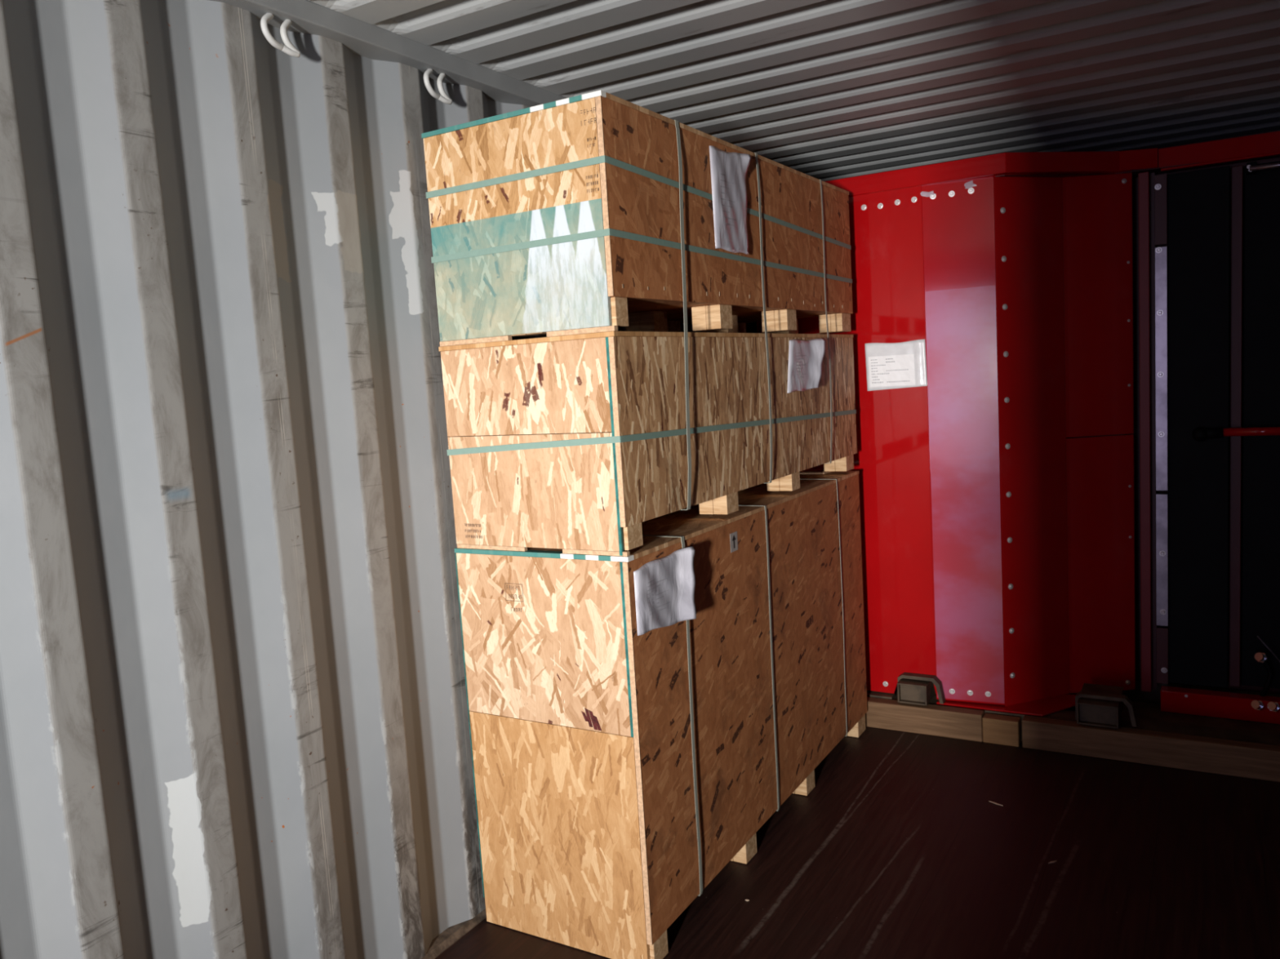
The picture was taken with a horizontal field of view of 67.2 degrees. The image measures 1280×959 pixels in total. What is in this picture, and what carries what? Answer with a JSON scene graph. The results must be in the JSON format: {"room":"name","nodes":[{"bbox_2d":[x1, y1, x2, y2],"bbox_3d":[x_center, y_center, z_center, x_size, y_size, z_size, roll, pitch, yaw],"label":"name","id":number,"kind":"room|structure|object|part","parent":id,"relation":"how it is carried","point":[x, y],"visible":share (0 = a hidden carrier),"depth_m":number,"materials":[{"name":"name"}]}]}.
{"room":"shipping container interior","nodes":[
{"label":"shipping container interior","id":0,"kind":"room"},
{"bbox_2d":[0,0,756,958],"bbox_3d":[-1.587,0.333,1.134,0.050,2.530,12.232,0,7,31],"label":"wall","id":1,"kind":"structure","parent":0,"point":[234,724],"depth_m":2.19,"materials":[{"name":"metal"}]},
{"bbox_2d":[260,13,300,57],"bbox_3d":[-0.852,-1.054,2.277,0.023,0.089,0.102,0,7,31],"label":"ring","id":2,"kind":"object","parent":1,"relation":"attached to","point":[288,48],"visible":1,"depth_m":2.28,"materials":[{"name":"paint"}]},
{"bbox_2d":[208,0,566,106],"bbox_3d":[-1.661,-0.927,0.965,0.110,0.052,12.200,0,7,31],"label":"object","id":3,"kind":"structure","parent":1,"relation":"attached to","point":[362,38],"depth_m":2.57,"materials":[{"name":"paint"}]},
{"bbox_2d":[423,68,452,104],"bbox_3d":[-0.578,-1.121,2.741,0.023,0.089,0.102,0,7,31],"label":"ring","id":4,"kind":"object","parent":1,"relation":"attached to","point":[443,97],"visible":1,"depth_m":2.74,"materials":[{"name":"paint"}]},
{"bbox_2d":[421,908,486,958],"bbox_3d":[-1.516,1.592,1.245,0.064,0.038,12.200,0,7,31],"label":"baseboard","id":5,"kind":"structure","parent":1,"relation":"attached to","point":[451,935],"depth_m":2.84,"materials":[{"name":"brown wood"}]},
{"bbox_2d":[307,0,1279,181],"bbox_3d":[-0.662,-0.968,0.356,2.253,0.042,12.686,0,7,31],"label":"ceiling","id":6,"kind":"structure","parent":0,"point":[823,90],"depth_m":3.12,"materials":[{"name":"paint"}]},
{"bbox_2d":[435,685,1279,958],"bbox_3d":[-0.538,1.631,0.555,2.550,0.050,12.400,0,7,31],"label":"floor","id":7,"kind":"structure","parent":0,"point":[898,848],"depth_m":3.06,"materials":[{"name":"brown wood"}]},
{"bbox_2d":[453,471,867,958],"bbox_3d":[0.236,0.652,3.537,0.591,1.150,1.931,0,7,31],"label":"crate","id":8,"kind":"object","parent":7,"relation":"on","point":[580,722],"visible":0.98,"depth_m":2.80,"materials":[{"name":"brown wood"}]},
{"bbox_3d":[-0.274,0.449,2.689,0.566,0.475,0.012,0,7,31],"label":"panel","id":9,"kind":"part","parent":8,"relation":"part of","materials":[{"name":"beige wood"}]},
{"bbox_3d":[-0.239,1.013,2.750,0.566,0.660,0.012,0,7,31],"label":"panel","id":10,"kind":"part","parent":8,"relation":"part of","materials":[{"name":"beige wood"}]},
{"bbox_2d":[438,331,857,556],"bbox_3d":[0.183,-0.207,3.444,0.589,0.582,1.922,0,7,31],"label":"crate","id":11,"kind":"object","parent":8,"relation":"on","point":[596,499],"visible":1,"depth_m":2.69,"materials":[{"name":"brown wood"}]},
{"bbox_3d":[-0.315,-0.244,2.619,0.564,0.243,0.012,0,7,31],"label":"panel","id":12,"kind":"part","parent":11,"relation":"part of","materials":[{"name":"beige wood"}]},
{"bbox_3d":[-0.062,-0.240,3.593,0.012,0.491,1.905,0,7,31],"label":"panel","id":13,"kind":"part","parent":11,"relation":"part of","materials":[{"name":"beige wood"}]},
{"bbox_3d":[-0.298,0.033,2.649,0.564,0.312,0.012,0,7,31],"label":"panel","id":14,"kind":"part","parent":11,"relation":"part of","materials":[{"name":"beige wood"}]},
{"bbox_2d":[421,89,853,346],"bbox_3d":[0.148,-0.788,3.378,0.595,0.589,1.915,0,7,31],"label":"crate","id":15,"kind":"object","parent":11,"relation":"on","point":[606,283],"visible":0.84,"depth_m":2.62,"materials":[{"name":"brown wood"}]},
{"bbox_3d":[-0.338,-0.671,2.573,0.570,0.561,0.012,0,7,31],"label":"panel","id":16,"kind":"part","parent":15,"relation":"part of","materials":[{"name":"beige wood"}]},
{"bbox_3d":[0.131,-1.074,3.348,0.595,0.013,1.913,0,7,31],"label":"lid","id":17,"kind":"part","parent":15,"relation":"part of","materials":[{"name":"beige wood"}]},
{"bbox_2d":[426,155,850,249],"bbox_3d":[0.142,-0.885,3.366,0.595,0.080,1.915,0,7,31],"label":"strap","id":18,"kind":"object","parent":15,"relation":"attached to","point":[597,160],"visible":1,"depth_m":2.60,"materials":[{"name":"plastic"}]},
{"bbox_2d":[431,228,852,283],"bbox_3d":[0.152,-0.727,3.383,0.595,0.041,1.915,0,7,31],"label":"strap","id":19,"kind":"object","parent":15,"relation":"attached to","point":[606,232],"visible":1,"depth_m":2.63,"materials":[{"name":"plastic"}]},
{"bbox_2d":[675,120,691,510],"bbox_3d":[-0.131,-0.463,2.898,0.606,1.100,0.077,0,7,31],"label":"strap","id":20,"kind":"object","parent":15,"relation":"attached to","point":[677,131],"visible":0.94,"depth_m":2.74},
{"bbox_3d":[0.394,-0.824,3.228,0.014,0.489,1.911,0,7,31],"label":"panel","id":21,"kind":"part","parent":15,"relation":"part of","materials":[{"name":"brown wood"}]},
{"bbox_2d":[709,146,751,254],"bbox_3d":[0.286,-0.871,3.012,0.023,0.319,0.251,1,8,35],"label":"paper sheet","id":22,"kind":"object","parent":15,"relation":"attached to","point":[728,170],"visible":1,"depth_m":3.00,"materials":[{"name":"white paper"}]},
{"bbox_2d":[754,152,772,483],"bbox_3d":[0.163,-0.535,3.397,0.604,1.100,0.030,0,7,31],"label":"strap","id":23,"kind":"object","parent":15,"relation":"attached to","point":[756,154],"visible":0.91,"depth_m":3.24,"materials":[{"name":"grey plastic"}]},
{"bbox_2d":[820,179,831,463],"bbox_3d":[0.476,-0.612,3.930,0.601,1.100,0.039,0,7,31],"label":"strap","id":24,"kind":"object","parent":15,"relation":"attached to","point":[820,180],"visible":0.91,"depth_m":3.77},
{"bbox_3d":[0.165,-0.490,3.414,0.589,0.013,1.921,0,7,31],"label":"lid","id":25,"kind":"part","parent":11,"relation":"part of","materials":[{"name":"beige wood"}]},
{"bbox_2d":[446,409,856,455],"bbox_3d":[0.183,-0.197,3.444,0.589,0.068,1.923,0,7,31],"label":"strap","id":26,"kind":"object","parent":11,"relation":"attached to","point":[624,438],"visible":1,"depth_m":2.70,"materials":[{"name":"plastic"}]},
{"bbox_3d":[0.426,-0.238,3.296,0.014,0.491,1.919,0,7,31],"label":"panel","id":27,"kind":"part","parent":11,"relation":"part of","materials":[{"name":"brown wood"}]},
{"bbox_2d":[786,338,825,393],"bbox_3d":[0.608,-0.423,3.566,0.033,0.193,0.314,1,8,38],"label":"pouch","id":28,"kind":"object","parent":11,"relation":"attached to","point":[806,357],"visible":1,"depth_m":3.58,"materials":[{"name":"white plastic"}]},
{"bbox_3d":[0.202,0.088,3.476,0.591,0.013,1.930,0,7,31],"label":"lid","id":29,"kind":"part","parent":8,"relation":"part of","materials":[{"name":"beige wood"}]},
{"bbox_2d":[633,546,696,635],"bbox_3d":[0.065,0.309,2.650,0.036,0.205,0.279,1,8,38],"label":"paper sheet","id":30,"kind":"object","parent":8,"relation":"attached to","point":[664,587],"visible":1,"depth_m":2.66,"materials":[{"name":"white paper"}]},
{"bbox_2d":[642,534,702,896],"bbox_3d":[-0.102,0.699,2.957,0.599,1.078,0.034,0,7,31],"label":"strap","id":31,"kind":"object","parent":8,"relation":"attached to","point":[682,537],"visible":0.75,"depth_m":2.81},
{"bbox_2d":[696,504,779,811],"bbox_3d":[0.201,0.624,3.473,0.596,1.078,0.027,0,7,31],"label":"strap","id":32,"kind":"object","parent":8,"relation":"attached to","point":[765,506],"visible":0.91,"depth_m":3.31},
{"bbox_3d":[0.481,0.621,3.388,0.014,1.059,1.928,0,7,31],"label":"panel","id":33,"kind":"part","parent":8,"relation":"part of","materials":[{"name":"brown wood"}]},
{"bbox_2d":[835,479,847,736],"bbox_3d":[0.575,0.532,4.107,0.595,1.078,0.018,0,7,31],"label":"strap","id":34,"kind":"object","parent":8,"relation":"attached to","point":[836,479],"visible":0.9,"depth_m":3.96,"materials":[{"name":"grey plastic"}]},
{"bbox_2d":[865,697,984,742],"bbox_3d":[1.011,1.041,4.326,1.018,0.118,0.063,0,7,31],"label":"timber beam","id":35,"kind":"structure","parent":7,"relation":"on","point":[953,722],"depth_m":4.16,"materials":[{"name":"brown wood"}]},
{"bbox_2d":[982,713,1021,746],"bbox_3d":[1.512,1.047,4.030,0.143,0.108,0.063,0,7,31],"label":"timber beam","id":36,"kind":"structure","parent":7,"relation":"on","point":[1002,730],"depth_m":4.00,"materials":[{"name":"brown wood"}]},
{"bbox_2d":[756,130,1279,746],"bbox_3d":[1.868,-0.192,4.581,2.150,2.404,1.640,0,7,31],"label":"machine","id":37,"kind":"object","parent":7,"relation":"on","point":[1077,504],"visible":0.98,"depth_m":4.04,"materials":[{"name":"red paint"}]},
{"bbox_3d":[0.903,-0.161,4.306,0.768,2.260,0.008,0,7,31],"label":"panel","id":38,"kind":"part","parent":37,"relation":"part of","materials":[{"name":"red paint"}]},
{"bbox_2d":[864,339,927,391],"bbox_3d":[1.096,-0.488,4.133,0.262,0.207,0.006,0,7,31],"label":"paper label","id":39,"kind":"object","parent":37,"relation":"attached to","point":[889,366],"visible":1,"depth_m":4.13,"materials":[{"name":"paper"}]},
{"bbox_3d":[1.360,-0.160,4.050,0.281,2.262,0.008,-1,7,26],"label":"folded panel","id":40,"kind":"part","parent":37,"relation":"part of","materials":[{"name":"red paint"}]},
{"bbox_3d":[1.649,-0.174,4.043,0.348,2.268,0.007,-6,7,-18],"label":"corner panel","id":41,"kind":"part","parent":37,"relation":"part of","materials":[{"name":"red paint"}]},
{"bbox_3d":[1.922,0.942,4.687,2.140,0.125,1.485,0,7,31],"label":"frame","id":42,"kind":"part","parent":37,"relation":"part of","materials":[{"name":"red metal"}]},
{"bbox_3d":[1.919,-0.755,4.035,0.289,1.146,0.010,-3,6,1],"label":"return panel","id":43,"kind":"part","parent":37,"relation":"part of","materials":[{"name":"red paint"}]},
{"bbox_3d":[1.989,0.372,4.158,0.289,1.118,0.010,-3,6,1],"label":"return panel","id":44,"kind":"part","parent":37,"relation":"part of","materials":[{"name":"red paint"}]},
{"bbox_3d":[1.818,-1.311,4.513,2.130,0.003,1.530,0,7,31],"label":"roof plate","id":45,"kind":"part","parent":37,"relation":"part of","materials":[{"name":"red paint"}]},
{"bbox_3d":[2.316,-0.185,4.001,0.218,2.140,0.020,0,7,31],"label":"door panel","id":46,"kind":"part","parent":37,"relation":"part of","materials":[{"name":"black metal"}]},
{"bbox_3d":[2.326,-0.186,3.950,0.112,0.060,0.060,0,7,31],"label":"bar knob","id":47,"kind":"part","parent":37,"relation":"part of","materials":[{"name":"black plastic"}]},
{"bbox_3d":[2.458,0.938,3.992,0.530,0.093,0.070,0,7,31],"label":"door sill","id":48,"kind":"part","parent":37,"relation":"part of","materials":[{"name":"red paint"}]},
{"bbox_3d":[2.449,-0.189,3.963,0.040,2.140,0.030,0,7,31],"label":"door post","id":49,"kind":"part","parent":37,"relation":"part of","materials":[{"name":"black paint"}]},
{"bbox_3d":[2.584,-0.192,3.912,0.235,2.140,0.020,0,7,31],"label":"door panel","id":50,"kind":"part","parent":37,"relation":"part of","materials":[{"name":"black metal"}]},
{"bbox_3d":[2.479,-1.214,3.715,0.220,0.024,0.020,0,7,31],"label":"rail handle","id":51,"kind":"part","parent":37,"relation":"part of","materials":[{"name":"metal"}]},
{"bbox_2d":[1022,715,1279,782],"bbox_3d":[2.017,1.043,3.731,1.004,0.118,0.063,0,7,31],"label":"timber beam","id":52,"kind":"structure","parent":7,"relation":"on","point":[1256,761],"depth_m":3.71,"materials":[{"name":"brown wood"}]}
]}

